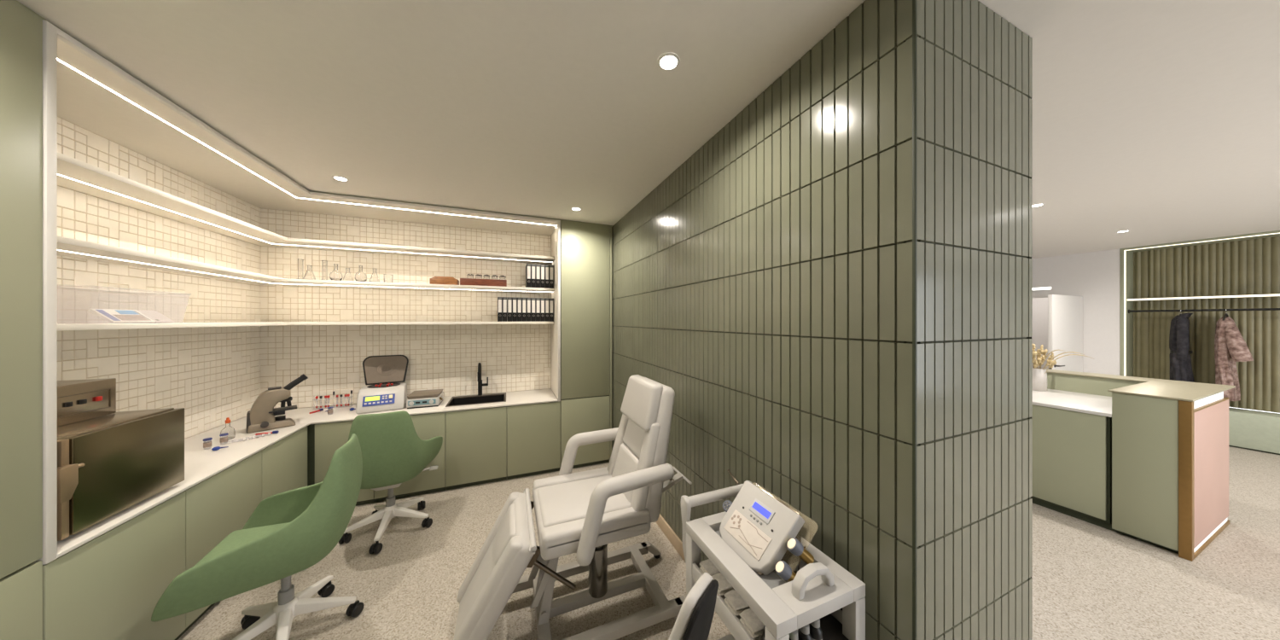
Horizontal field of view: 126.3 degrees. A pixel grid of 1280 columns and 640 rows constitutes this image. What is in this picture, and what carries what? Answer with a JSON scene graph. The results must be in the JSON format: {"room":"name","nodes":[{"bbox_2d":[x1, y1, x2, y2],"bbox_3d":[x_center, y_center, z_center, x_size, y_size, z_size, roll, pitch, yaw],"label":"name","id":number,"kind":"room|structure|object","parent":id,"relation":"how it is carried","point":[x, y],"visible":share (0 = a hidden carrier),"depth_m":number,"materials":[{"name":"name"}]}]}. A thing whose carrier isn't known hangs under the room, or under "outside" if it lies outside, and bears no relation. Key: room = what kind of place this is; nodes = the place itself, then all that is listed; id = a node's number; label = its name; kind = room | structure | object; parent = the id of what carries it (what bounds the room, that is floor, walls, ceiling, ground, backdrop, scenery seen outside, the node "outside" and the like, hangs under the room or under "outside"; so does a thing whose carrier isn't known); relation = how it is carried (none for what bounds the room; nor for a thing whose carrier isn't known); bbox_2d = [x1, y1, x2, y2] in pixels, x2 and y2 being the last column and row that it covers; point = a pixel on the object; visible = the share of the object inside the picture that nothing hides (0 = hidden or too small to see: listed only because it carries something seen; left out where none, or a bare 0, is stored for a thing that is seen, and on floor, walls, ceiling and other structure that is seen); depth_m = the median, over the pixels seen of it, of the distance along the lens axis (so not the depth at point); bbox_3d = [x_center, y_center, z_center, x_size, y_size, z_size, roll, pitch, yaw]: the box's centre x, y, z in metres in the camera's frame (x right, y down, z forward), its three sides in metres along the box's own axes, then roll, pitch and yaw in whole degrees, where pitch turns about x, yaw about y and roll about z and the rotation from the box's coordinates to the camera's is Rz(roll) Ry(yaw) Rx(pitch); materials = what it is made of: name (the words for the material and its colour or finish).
{"room":"examination room","nodes":[
{"label":"examination room","id":0,"kind":"room"},
{"bbox_2d":[57,116,260,438],"bbox_3d":[-3.103,-0.096,1.951,0.053,1.872,2.228,0,0,-22],"label":"wall","id":1,"kind":"structure","parent":0,"point":[212,373],"depth_m":2.12,"materials":[{"name":"beige tile"}]},
{"bbox_2d":[57,37,557,235],"bbox_3d":[-1.909,-1.042,2.463,2.673,0.020,2.303,0,0,-22],"label":"soffit","id":2,"kind":"object","parent":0,"point":[82,101],"visible":0.6,"depth_m":1.98,"materials":[{"name":"paint"}]},
{"bbox_2d":[57,58,555,226],"bbox_3d":[-1.579,-1.032,2.326,2.142,0.001,1.767,0,0,-22],"label":"led strip","id":3,"kind":"object","parent":2,"relation":"attached to","point":[57,59],"visible":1,"depth_m":1.85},
{"bbox_2d":[260,208,551,407],"bbox_3d":[-2.307,-0.096,3.505,2.603,1.872,0.053,0,0,-22],"label":"wall","id":4,"kind":"structure","parent":0,"point":[513,357],"depth_m":3.38,"materials":[{"name":"beige tile"}]},
{"bbox_2d":[57,151,554,264],"bbox_3d":[-1.875,-0.695,2.451,2.598,0.029,2.223,0,0,-22],"label":"wall shelf","id":5,"kind":"object","parent":4,"relation":"attached to","point":[72,173],"visible":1,"depth_m":2.15,"materials":[{"name":"wood"}]},
{"bbox_2d":[57,235,554,293],"bbox_3d":[-1.875,-0.341,2.451,2.598,0.029,2.223,0,0,-22],"label":"wall shelf","id":6,"kind":"object","parent":4,"relation":"attached to","point":[66,247],"visible":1,"depth_m":2.17,"materials":[{"name":"wood"}]},
{"bbox_2d":[296,259,303,279],"bbox_3d":[-3.089,-0.454,2.952,0.072,0.195,0.072,0,0,-22],"label":"cylinder","id":7,"kind":"object","parent":6,"relation":"on","point":[299,261],"visible":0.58,"depth_m":2.94,"materials":[{"name":"clear glass"}]},
{"bbox_2d":[302,265,315,279],"bbox_3d":[-3.000,-0.425,2.945,0.086,0.138,0.086,0,0,-22],"label":"flask","id":8,"kind":"object","parent":6,"relation":"on","point":[309,275],"visible":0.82,"depth_m":2.93,"materials":[{"name":"clear glass"}]},
{"bbox_2d":[321,260,327,279],"bbox_3d":[-2.932,-0.454,3.016,0.072,0.195,0.072,0,0,-22],"label":"cylinder","id":9,"kind":"object","parent":6,"relation":"on","point":[324,262],"visible":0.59,"depth_m":3.00,"materials":[{"name":"clear glass"}]},
{"bbox_2d":[329,263,343,280],"bbox_3d":[-2.812,-0.435,3.000,0.090,0.158,0.090,0,0,-22],"label":"flask","id":10,"kind":"object","parent":6,"relation":"on","point":[334,275],"visible":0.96,"depth_m":2.98,"materials":[{"name":"clear glass"}]},
{"bbox_2d":[342,267,353,280],"bbox_3d":[-2.795,-0.425,3.104,0.086,0.138,0.086,0,0,-22],"label":"flask","id":11,"kind":"object","parent":6,"relation":"on","point":[347,276],"visible":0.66,"depth_m":3.09,"materials":[{"name":"clear glass"}]},
{"bbox_2d":[354,265,366,281],"bbox_3d":[-2.649,-0.435,3.077,0.090,0.158,0.090,0,0,-22],"label":"flask","id":12,"kind":"object","parent":6,"relation":"on","point":[360,276],"visible":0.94,"depth_m":3.05,"materials":[{"name":"clear glass"}]},
{"bbox_2d":[369,268,379,282],"bbox_3d":[-2.564,-0.425,3.134,0.086,0.138,0.086,0,0,-22],"label":"flask","id":13,"kind":"object","parent":6,"relation":"on","point":[374,277],"visible":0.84,"depth_m":3.12,"materials":[{"name":"clear glass"}]},
{"bbox_2d":[383,273,393,282],"bbox_3d":[-2.483,-0.402,3.199,0.078,0.090,0.078,0,0,-22],"label":"beaker","id":14,"kind":"object","parent":6,"relation":"on","point":[387,278],"visible":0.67,"depth_m":3.17,"materials":[{"name":"clear glass"}]},
{"bbox_2d":[429,276,459,285],"bbox_3d":[-2.014,-0.400,3.347,0.244,0.086,0.140,0,0,-22],"label":"case","id":15,"kind":"object","parent":6,"relation":"on","point":[435,280],"visible":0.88,"depth_m":3.29,"materials":[{"name":"brown wood"}]},
{"bbox_2d":[459,278,506,286],"bbox_3d":[-1.674,-0.395,3.486,0.445,0.077,0.140,0,0,-22],"label":"wooden box","id":16,"kind":"object","parent":6,"relation":"on","point":[474,282],"visible":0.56,"depth_m":3.42,"materials":[{"name":"red wood"}]},
{"bbox_2d":[525,263,530,287],"bbox_3d":[-1.266,-0.487,3.673,0.047,0.262,0.237,0,0,-22],"label":"ring binder","id":17,"kind":"object","parent":6,"relation":"on","point":[528,265],"visible":0.9,"depth_m":3.56,"materials":[{"name":"black plastic"}]},
{"bbox_2d":[530,263,535,287],"bbox_3d":[-1.220,-0.487,3.691,0.047,0.262,0.237,0,0,-22],"label":"ring binder","id":18,"kind":"object","parent":6,"relation":"on","point":[532,265],"visible":0.85,"depth_m":3.58,"materials":[{"name":"black plastic"}]},
{"bbox_2d":[535,264,540,287],"bbox_3d":[-1.175,-0.487,3.709,0.047,0.262,0.237,0,0,-22],"label":"ring binder","id":19,"kind":"object","parent":6,"relation":"on","point":[538,266],"visible":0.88,"depth_m":3.60,"materials":[{"name":"paper"}]},
{"bbox_2d":[540,264,544,287],"bbox_3d":[-1.131,-0.487,3.728,0.047,0.262,0.237,0,0,-22],"label":"ring binder","id":20,"kind":"object","parent":6,"relation":"on","point":[542,266],"visible":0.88,"depth_m":3.62,"materials":[{"name":"paper"}]},
{"bbox_2d":[544,264,549,288],"bbox_3d":[-1.085,-0.487,3.746,0.047,0.262,0.237,0,0,-22],"label":"ring binder","id":21,"kind":"object","parent":6,"relation":"on","point":[546,266],"visible":0.82,"depth_m":3.64,"materials":[{"name":"black plastic"}]},
{"bbox_2d":[549,265,553,288],"bbox_3d":[-1.040,-0.487,3.764,0.047,0.262,0.237,0,0,-22],"label":"ring binder","id":22,"kind":"object","parent":6,"relation":"on","point":[551,267],"visible":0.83,"depth_m":3.66,"materials":[{"name":"black plastic"}]},
{"bbox_2d":[57,321,554,331],"bbox_3d":[-1.875,0.032,2.451,2.598,0.028,2.223,0,0,-22],"label":"wall shelf","id":23,"kind":"object","parent":4,"relation":"attached to","point":[61,327],"visible":0.88,"depth_m":2.28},
{"bbox_2d":[497,296,502,321],"bbox_3d":[-1.536,-0.114,3.562,0.047,0.262,0.237,0,0,-22],"label":"ring binder","id":24,"kind":"object","parent":23,"relation":"on","point":[499,299],"visible":0.96,"depth_m":3.45,"materials":[{"name":"paper"}]},
{"bbox_2d":[502,296,507,321],"bbox_3d":[-1.490,-0.114,3.581,0.047,0.262,0.237,0,0,-22],"label":"ring binder","id":25,"kind":"object","parent":23,"relation":"on","point":[504,299],"visible":1,"depth_m":3.47,"materials":[{"name":"black plastic"}]},
{"bbox_2d":[507,296,511,321],"bbox_3d":[-1.446,-0.114,3.599,0.047,0.262,0.237,0,0,-22],"label":"ring binder","id":26,"kind":"object","parent":23,"relation":"on","point":[509,299],"visible":0.88,"depth_m":3.49,"materials":[{"name":"black plastic"}]},
{"bbox_2d":[512,297,517,321],"bbox_3d":[-1.401,-0.114,3.618,0.047,0.262,0.237,0,0,-22],"label":"ring binder","id":27,"kind":"object","parent":23,"relation":"on","point":[514,299],"visible":1,"depth_m":3.51,"materials":[{"name":"black plastic"}]},
{"bbox_2d":[517,297,521,321],"bbox_3d":[-1.355,-0.114,3.636,0.047,0.262,0.237,0,0,-22],"label":"ring binder","id":28,"kind":"object","parent":23,"relation":"on","point":[519,299],"visible":0.91,"depth_m":3.53,"materials":[{"name":"black plastic"}]},
{"bbox_2d":[521,297,526,321],"bbox_3d":[-1.310,-0.114,3.654,0.047,0.262,0.237,0,0,-22],"label":"ring binder","id":29,"kind":"object","parent":23,"relation":"on","point":[523,299],"visible":0.93,"depth_m":3.55,"materials":[{"name":"black plastic"}]},
{"bbox_2d":[526,297,530,321],"bbox_3d":[-1.266,-0.114,3.673,0.047,0.262,0.237,0,0,-22],"label":"ring binder","id":30,"kind":"object","parent":23,"relation":"on","point":[528,299],"visible":0.91,"depth_m":3.56,"materials":[{"name":"black plastic"}]},
{"bbox_2d":[530,297,535,321],"bbox_3d":[-1.220,-0.114,3.691,0.047,0.262,0.237,0,0,-22],"label":"ring binder","id":31,"kind":"object","parent":23,"relation":"on","point":[532,299],"visible":0.9,"depth_m":3.58,"materials":[{"name":"black plastic"}]},
{"bbox_2d":[535,297,540,321],"bbox_3d":[-1.175,-0.114,3.709,0.047,0.262,0.237,0,0,-22],"label":"ring binder","id":32,"kind":"object","parent":23,"relation":"on","point":[538,299],"visible":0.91,"depth_m":3.60,"materials":[{"name":"black plastic"}]},
{"bbox_2d":[540,297,544,321],"bbox_3d":[-1.131,-0.114,3.728,0.047,0.262,0.237,0,0,-22],"label":"ring binder","id":33,"kind":"object","parent":23,"relation":"on","point":[542,299],"visible":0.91,"depth_m":3.62,"materials":[{"name":"black plastic"}]},
{"bbox_2d":[544,297,549,321],"bbox_3d":[-1.085,-0.114,3.746,0.047,0.262,0.237,0,0,-22],"label":"ring binder","id":34,"kind":"object","parent":23,"relation":"on","point":[546,299],"visible":0.9,"depth_m":3.64,"materials":[{"name":"black plastic"}]},
{"bbox_2d":[549,298,553,321],"bbox_3d":[-1.040,-0.114,3.764,0.047,0.262,0.237,0,0,-22],"label":"ring binder","id":35,"kind":"object","parent":23,"relation":"on","point":[551,300],"visible":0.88,"depth_m":3.66,"materials":[{"name":"black plastic"}]},
{"bbox_3d":[-2.760,-0.072,1.708,0.228,0.179,0.516,0,0,-22],"label":"storage bin","id":36,"kind":"object","parent":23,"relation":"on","visible":0},
{"bbox_2d":[88,308,155,323],"bbox_3d":[-2.719,-0.019,1.709,0.082,0.074,0.210,0,0,-22],"label":"leaflet","id":37,"kind":"object","parent":36,"relation":"in","point":[113,316],"visible":0.97,"depth_m":1.69,"materials":[{"name":"paper"}]},
{"bbox_2d":[137,310,174,323],"bbox_3d":[-2.783,-0.018,1.862,0.082,0.074,0.110,0,0,-22],"label":"leaflet","id":38,"kind":"object","parent":36,"relation":"in","point":[155,316],"visible":0.89,"depth_m":1.86,"materials":[{"name":"white paper"}]},
{"bbox_2d":[551,224,557,397],"bbox_3d":[-0.972,-0.096,3.706,0.020,1.872,0.609,0,0,-22],"label":"wall","id":39,"kind":"structure","parent":0,"point":[554,235],"depth_m":3.62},
{"bbox_2d":[17,0,1279,258],"bbox_3d":[3.845,-1.113,2.487,13.400,0.100,7.100,0,0,-22],"label":"ceiling","id":40,"kind":"structure","parent":0,"point":[1158,121],"depth_m":1.49,"materials":[{"name":"paint"}]},
{"bbox_2d":[657,52,680,70],"bbox_3d":[0.118,-1.060,1.333,0.092,0.006,0.092,0,0,-22],"label":"recessed light","id":41,"kind":"object","parent":40,"relation":"in","point":[666,61],"visible":1,"depth_m":1.33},
{"bbox_2d":[177,446,1279,639],"bbox_3d":[3.845,1.650,2.487,13.400,0.100,7.100,0,0,-22],"label":"floor","id":42,"kind":"structure","parent":0,"point":[1090,581],"depth_m":1.97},
{"bbox_2d":[0,0,42,639],"bbox_3d":[-2.265,0.276,0.769,0.613,2.648,0.533,0,0,-22],"label":"tall cabinet","id":43,"kind":"object","parent":42,"relation":"on","point":[20,30],"visible":1,"depth_m":1.08,"materials":[{"name":"green paint"}]},
{"bbox_2d":[42,491,185,639],"bbox_3d":[-2.469,1.228,1.268,0.613,0.743,0.536,0,0,-22],"label":"base cabinet","id":44,"kind":"object","parent":42,"relation":"on","point":[110,586],"visible":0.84,"depth_m":1.35,"materials":[{"name":"green paint"}]},
{"bbox_2d":[34,389,558,562],"bbox_3d":[-1.877,0.847,2.449,2.599,0.014,2.224,0,0,-22],"label":"countertop","id":45,"kind":"structure","parent":44,"relation":"on","point":[200,463],"depth_m":2.19,"materials":[{"name":"stone"}]},
{"bbox_2d":[57,378,184,541],"bbox_3d":[-2.447,0.559,1.325,0.510,0.562,0.532,0,0,-22],"label":"sterilizer","id":46,"kind":"object","parent":45,"relation":"on","point":[109,462],"visible":0.66,"depth_m":1.39,"materials":[{"name":"metal"}]},
{"bbox_2d":[203,437,212,448],"bbox_3d":[-2.817,0.805,2.112,0.038,0.068,0.038,0,0,-22],"label":"jar","id":47,"kind":"object","parent":45,"relation":"on","point":[208,444],"visible":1,"depth_m":2.10,"materials":[{"name":"glass"}]},
{"bbox_2d":[220,417,235,439],"bbox_3d":[-2.911,0.764,2.290,0.068,0.151,0.068,0,0,-22],"label":"dropper bottle","id":48,"kind":"object","parent":45,"relation":"on","point":[231,432],"visible":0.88,"depth_m":2.28,"materials":[{"name":"clear glass"}]},
{"bbox_2d":[245,373,308,433],"bbox_3d":[-2.842,0.642,2.551,0.170,0.395,0.322,0,0,42],"label":"microscope","id":49,"kind":"object","parent":45,"relation":"on","point":[262,413],"visible":1,"depth_m":2.49,"materials":[{"name":"beige metal"}]},
{"bbox_2d":[355,354,408,413],"bbox_3d":[-2.483,0.600,3.144,0.369,0.479,0.435,0,0,-32],"label":"centrifuge","id":50,"kind":"object","parent":45,"relation":"on","point":[383,374],"visible":0.99,"depth_m":3.17,"materials":[{"name":"white plastic"}]},
{"bbox_2d":[406,389,443,408],"bbox_3d":[-2.119,0.780,3.222,0.280,0.118,0.292,0,0,-22],"label":"hotplate","id":51,"kind":"object","parent":45,"relation":"on","point":[422,398],"visible":1,"depth_m":3.12,"materials":[{"name":"white plastic"}]},
{"bbox_2d":[445,392,506,412],"bbox_3d":[-1.717,0.908,3.442,0.544,0.143,0.438,0,0,-22],"label":"sink","id":52,"kind":"object","parent":45,"relation":"in","point":[491,398],"visible":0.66,"depth_m":3.56,"materials":[{"name":"black"}]},
{"bbox_2d":[477,362,488,395],"bbox_3d":[-1.733,0.652,3.572,0.102,0.370,0.157,0,0,-22],"label":"tap","id":53,"kind":"object","parent":45,"relation":"on","point":[480,385],"visible":1,"depth_m":3.60,"materials":[{"name":"black"}]},
{"bbox_2d":[177,450,261,639],"bbox_3d":[-2.674,1.228,1.770,0.613,0.743,0.544,0,0,-22],"label":"base cabinet","id":54,"kind":"object","parent":42,"relation":"on","point":[220,505],"visible":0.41,"depth_m":1.82,"materials":[{"name":"green paint"}]},
{"bbox_2d":[151,433,364,639],"bbox_3d":[-1.774,1.124,1.643,0.587,0.950,0.644,0,0,-28],"label":"swivel chair","id":55,"kind":"object","parent":42,"relation":"on","point":[288,532],"visible":1,"depth_m":1.55,"materials":[{"name":"green fabric"}]},
{"bbox_2d":[194,522,289,565],"bbox_3d":[-1.832,1.129,1.612,0.435,0.101,0.370,0,0,-28],"label":"seat cushion","id":56,"kind":"object","parent":55,"relation":"on","point":[238,538],"depth_m":1.61,"materials":[{"name":"green fabric"}]},
{"bbox_2d":[261,426,307,500],"bbox_3d":[-2.876,1.228,2.266,0.613,0.743,0.524,0,0,-22],"label":"base cabinet","id":57,"kind":"object","parent":42,"relation":"on","point":[284,462],"visible":0.24,"depth_m":2.36,"materials":[{"name":"green paint"}]},
{"bbox_2d":[306,424,314,485],"bbox_3d":[-2.705,1.228,2.654,0.057,0.745,0.061,0,0,-22],"label":"post","id":58,"kind":"object","parent":42,"relation":"on","point":[311,428],"visible":0.25,"depth_m":2.67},
{"bbox_2d":[314,420,375,506],"bbox_3d":[-2.610,1.228,3.025,0.395,0.743,0.613,0,0,-22],"label":"base cabinet","id":59,"kind":"object","parent":42,"relation":"on","point":[329,437],"visible":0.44,"depth_m":2.70,"materials":[{"name":"green paint"}]},
{"bbox_2d":[338,410,442,553],"bbox_3d":[-1.903,1.124,2.470,0.644,0.950,0.590,0,0,-26],"label":"swivel chair","id":60,"kind":"object","parent":42,"relation":"on","point":[393,454],"visible":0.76,"depth_m":2.30,"materials":[{"name":"green fabric"}]},
{"bbox_2d":[374,411,447,502],"bbox_3d":[-2.177,1.230,3.201,0.536,0.739,0.613,0,0,-22],"label":"base cabinet","id":61,"kind":"object","parent":42,"relation":"on","point":[428,426],"visible":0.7,"depth_m":2.97,"materials":[{"name":"green paint"}]},
{"bbox_2d":[445,406,506,489],"bbox_3d":[-1.683,1.230,3.403,0.528,0.739,0.613,0,0,-22],"label":"base cabinet","id":62,"kind":"object","parent":42,"relation":"on","point":[476,439],"visible":0.98,"depth_m":3.11,"materials":[{"name":"green paint"}]},
{"bbox_2d":[506,401,560,479],"bbox_3d":[-1.194,1.230,3.602,0.523,0.739,0.613,0,0,-22],"label":"base cabinet","id":63,"kind":"object","parent":42,"relation":"on","point":[533,430],"visible":0.98,"depth_m":3.31,"materials":[{"name":"green paint"}]},
{"bbox_2d":[453,374,692,639],"bbox_3d":[-0.311,0.974,1.763,1.238,1.253,0.726,0,0,-22],"label":"chair","id":64,"kind":"object","parent":42,"relation":"on","point":[582,513],"visible":0.97,"depth_m":1.65,"materials":[{"name":"white leather"}]},
{"bbox_2d":[620,374,663,430],"bbox_3d":[0.004,0.466,1.892,0.123,0.236,0.415,0,0,-22],"label":"pillow","id":65,"kind":"object","parent":64,"relation":"on","point":[642,400],"depth_m":1.77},
{"bbox_2d":[554,221,609,468],"bbox_3d":[-0.702,0.276,3.803,0.533,2.648,0.613,0,0,-22],"label":"tall cabinet","id":66,"kind":"object","parent":42,"relation":"on","point":[584,247],"visible":0.88,"depth_m":3.52,"materials":[{"name":"green paint"}]},
{"bbox_2d":[609,226,611,459],"bbox_3d":[-0.329,0.276,3.643,0.027,2.648,0.026,0,0,-22],"label":"strip","id":67,"kind":"object","parent":42,"relation":"on","point":[610,227],"visible":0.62,"depth_m":3.63,"materials":[{"name":"green paint"}]},
{"bbox_2d":[668,572,718,639],"bbox_3d":[-0.032,1.120,0.892,0.440,0.960,0.427,0,0,-22],"label":"stool","id":68,"kind":"object","parent":42,"relation":"on","point":[694,620],"visible":1,"depth_m":0.76,"materials":[{"name":"black"}]},
{"bbox_2d":[680,480,865,639],"bbox_3d":[0.434,1.165,1.187,0.363,0.871,0.533,0,0,-22],"label":"trolley","id":69,"kind":"object","parent":42,"relation":"on","point":[823,590],"visible":0.65,"depth_m":1.02,"materials":[{"name":"white plastic"}]},
{"bbox_2d":[698,558,720,575],"bbox_3d":[0.322,0.961,1.248,0.182,0.074,0.072,0,0,-24],"label":"folded towel","id":70,"kind":"object","parent":69,"relation":"on","point":[706,566],"visible":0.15,"depth_m":1.22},
{"bbox_2d":[711,572,734,599],"bbox_3d":[0.352,0.961,1.176,0.182,0.074,0.072,0,0,-19],"label":"folded towel","id":71,"kind":"object","parent":69,"relation":"on","point":[724,586],"visible":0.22,"depth_m":1.13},
{"bbox_2d":[717,633,735,639],"bbox_3d":[0.444,1.337,1.162,0.356,0.065,0.476,0,0,-22],"label":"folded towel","id":72,"kind":"object","parent":69,"relation":"attached to","point":[730,637],"depth_m":1.38,"materials":[{"name":"beige fabric"}]},
{"bbox_2d":[724,589,750,620],"bbox_3d":[0.381,0.961,1.104,0.182,0.074,0.072,0,0,-21],"label":"folded towel","id":73,"kind":"object","parent":69,"relation":"on","point":[734,601],"visible":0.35,"depth_m":1.06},
{"bbox_2d":[715,530,807,588],"bbox_3d":[0.445,0.856,1.186,0.230,0.008,0.330,0,0,-22],"label":"tray","id":74,"kind":"object","parent":69,"relation":"on","point":[772,579],"depth_m":1.07,"materials":[{"name":"grey plastic"}]},
{"bbox_2d":[719,469,814,581],"bbox_3d":[0.440,0.767,1.223,0.233,0.229,0.415,0,0,-22],"label":"medical device","id":75,"kind":"object","parent":69,"relation":"on","point":[760,528],"visible":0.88,"depth_m":1.15,"materials":[{"name":"white plastic"}]},
{"bbox_2d":[731,514,767,555],"bbox_3d":[0.390,0.780,1.190,0.048,0.050,0.180,0,0,-22],"label":"print","id":76,"kind":"object","parent":75,"relation":"attached to","point":[747,532],"depth_m":1.18},
{"bbox_2d":[692,562,842,639],"bbox_3d":[0.444,0.988,1.162,0.356,0.065,0.476,0,0,-22],"label":"shelf","id":77,"kind":"object","parent":69,"relation":"attached to","point":[830,625],"depth_m":1.06,"materials":[{"name":"white plastic"}]},
{"bbox_2d":[739,608,797,639],"bbox_3d":[0.411,0.961,1.032,0.182,0.074,0.072,0,0,-22],"label":"folded towel","id":78,"kind":"object","parent":69,"relation":"on","point":[751,622],"visible":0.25,"depth_m":0.99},
{"bbox_2d":[788,629,798,639],"bbox_3d":[0.444,0.946,0.937,0.039,0.102,0.039,0,0,42],"label":"bottle","id":79,"kind":"object","parent":69,"relation":"on","point":[793,636],"visible":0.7,"depth_m":0.93,"materials":[{"name":"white plastic"}]},
{"bbox_2d":[797,623,812,639],"bbox_3d":[0.487,0.946,0.957,0.039,0.102,0.039,0,0,-11],"label":"bottle","id":80,"kind":"object","parent":69,"relation":"on","point":[804,633],"visible":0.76,"depth_m":0.95,"materials":[{"name":"black plastic"}]},
{"bbox_2d":[808,618,822,639],"bbox_3d":[0.528,0.946,0.977,0.039,0.102,0.039,0,0,-37],"label":"bottle","id":81,"kind":"object","parent":69,"relation":"on","point":[816,632],"visible":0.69,"depth_m":0.96,"materials":[{"name":"black plastic"}]},
{"bbox_2d":[1031,368,1235,561],"bbox_3d":[3.701,1.064,3.618,1.212,1.072,2.698,0,0,-22],"label":"reception desk","id":82,"kind":"object","parent":42,"relation":"on","point":[1146,460],"visible":0.6,"depth_m":2.40,"materials":[{"name":"green paint"}]},
{"bbox_2d":[1032,366,1047,391],"bbox_3d":[3.986,0.595,3.279,0.166,0.220,0.166,0,0,-22],"label":"vase","id":83,"kind":"object","parent":82,"relation":"on","point":[1039,378],"visible":0.61,"depth_m":3.21,"materials":[{"name":"ceramic"}]},
{"bbox_2d":[1032,343,1094,373],"bbox_3d":[4.022,0.446,3.201,0.271,0.467,0.472,0,0,-22],"label":"dried grasses","id":84,"kind":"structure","parent":83,"relation":"in","point":[1039,361],"depth_m":3.20,"materials":[{"name":"plant"}]},
{"bbox_2d":[1032,389,1111,417],"bbox_3d":[3.520,0.718,3.713,0.935,0.025,2.384,0,0,-22],"label":"countertop","id":85,"kind":"structure","parent":82,"relation":"on","point":[1085,403],"depth_m":2.81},
{"bbox_2d":[1228,407,1279,454],"bbox_3d":[7.937,1.375,3.365,0.360,0.450,3.234,0,0,-22],"label":"bench","id":86,"kind":"object","parent":42,"relation":"on","point":[1248,429],"visible":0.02,"depth_m":3.97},
{"bbox_2d":[611,0,920,639],"bbox_3d":[0.146,0.269,2.582,0.027,2.663,3.528,0,0,-22],"label":"wall","id":87,"kind":"structure","parent":0,"point":[765,282],"depth_m":1.30,"materials":[{"name":"green tile"}]},
{"bbox_2d":[13,0,612,226],"bbox_3d":[-1.166,-1.058,2.165,2.717,0.011,2.310,0,0,-22],"label":"trim","id":88,"kind":"structure","parent":87,"relation":"attached to","point":[16,1],"depth_m":2.76,"materials":[{"name":"green paint"}]},
{"bbox_2d":[655,513,685,562],"bbox_3d":[0.121,1.552,2.588,0.014,0.095,2.300,0,0,-22],"label":"baseboard","id":89,"kind":"structure","parent":87,"relation":"attached to","point":[666,528],"depth_m":2.32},
{"bbox_2d":[904,0,1032,639],"bbox_3d":[1.134,0.269,1.095,0.733,2.663,0.027,0,0,-22],"label":"wall","id":90,"kind":"structure","parent":0,"point":[974,67],"depth_m":1.06,"materials":[{"name":"green tile"}]},
{"bbox_2d":[912,0,917,639],"bbox_3d":[0.801,0.269,0.946,0.009,2.663,0.009,0,0,-22],"label":"trim","id":91,"kind":"structure","parent":90,"relation":"attached to","point":[914,2],"depth_m":0.94,"materials":[{"name":"metal"}]},
{"bbox_2d":[1031,297,1047,368],"bbox_3d":[7.742,0.269,6.238,1.950,2.663,2.900,0,0,-22],"label":"wall","id":92,"kind":"structure","parent":0,"point":[1039,337],"depth_m":6.83,"materials":[{"name":"white paint"}]},
{"bbox_2d":[1032,248,1120,375],"bbox_3d":[7.847,0.269,3.796,0.500,2.663,6.300,0,0,-22],"label":"wall","id":93,"kind":"structure","parent":0,"point":[1095,276],"depth_m":5.04,"materials":[{"name":"white paint"}]},
{"bbox_2d":[1047,294,1082,372],"bbox_3d":[6.519,0.609,4.925,1.087,1.967,0.102,0,0,-22],"label":"door","id":94,"kind":"structure","parent":93,"relation":"in","point":[1065,312],"depth_m":4.90,"materials":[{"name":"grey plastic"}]},
{"bbox_2d":[1120,230,1279,376],"bbox_3d":[7.956,0.269,3.393,0.404,2.663,3.270,0,0,-22],"label":"trim","id":95,"kind":"structure","parent":93,"relation":"attached to","point":[1129,254],"depth_m":4.82,"materials":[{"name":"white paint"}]},
{"bbox_2d":[1124,232,1279,376],"bbox_3d":[7.788,0.053,3.306,0.012,2.173,3.236,0,0,-22],"label":"led strip","id":96,"kind":"object","parent":93,"relation":"attached to","point":[1274,233],"visible":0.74,"depth_m":4.79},
{"bbox_2d":[1128,308,1279,313],"bbox_3d":[7.937,-0.130,3.366,0.056,0.056,3.235,0,0,-22],"label":"rail","id":97,"kind":"object","parent":93,"relation":"attached to","point":[1253,309],"visible":1,"depth_m":4.31,"materials":[{"name":"black metal"}]},
{"bbox_2d":[1221,308,1228,320],"bbox_3d":[7.596,-0.072,4.201,0.308,0.159,0.016,0,0,-22],"label":"hanger","id":98,"kind":"object","parent":97,"relation":"hanging from","point":[1225,314],"visible":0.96,"depth_m":4.18,"materials":[{"name":"grey plastic"}]},
{"bbox_2d":[1214,316,1253,401],"bbox_3d":[7.569,0.492,4.163,0.203,1.065,0.423,0,0,45],"label":"coat","id":99,"kind":"object","parent":98,"relation":"hanging from","point":[1230,347],"visible":0.92,"depth_m":4.12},
{"bbox_2d":[1133,236,1279,413],"bbox_3d":[8.128,0.059,3.445,0.046,2.183,3.236,0,0,-22],"label":"wall","id":100,"kind":"structure","parent":0,"point":[1246,267],"depth_m":4.38,"materials":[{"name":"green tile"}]},
{"bbox_2d":[1127,293,1279,301],"bbox_3d":[7.996,-0.300,3.389,0.243,0.024,3.234,0,0,-22],"label":"shelf","id":101,"kind":"object","parent":100,"relation":"attached to","point":[1253,295],"visible":1,"depth_m":4.31,"materials":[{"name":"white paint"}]},
{"bbox_3d":[-2.385,-0.096,1.030,0.609,1.872,0.020,0,0,-22],"label":"wall","id":102,"kind":"structure","parent":0,"visible":0},
{"bbox_2d":[35,19,560,564],"bbox_3d":[-1.473,-0.097,2.281,2.036,1.906,1.662,0,0,-22],"label":"trim","id":103,"kind":"structure","parent":102,"relation":"attached to","point":[50,32],"depth_m":1.15,"materials":[{"name":"paint"}]},
{"bbox_3d":[7.480,-0.072,4.484,0.308,0.159,0.016,0,0,-22],"label":"hanger","id":104,"kind":"object","parent":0,"visible":0},
{"bbox_2d":[1169,313,1194,382],"bbox_3d":[7.470,0.471,4.470,0.380,1.138,0.181,0,0,-22],"label":"coat","id":105,"kind":"object","parent":104,"relation":"hanging from","point":[1180,361],"visible":0.82,"depth_m":4.41,"materials":[{"name":"grey fabric"}]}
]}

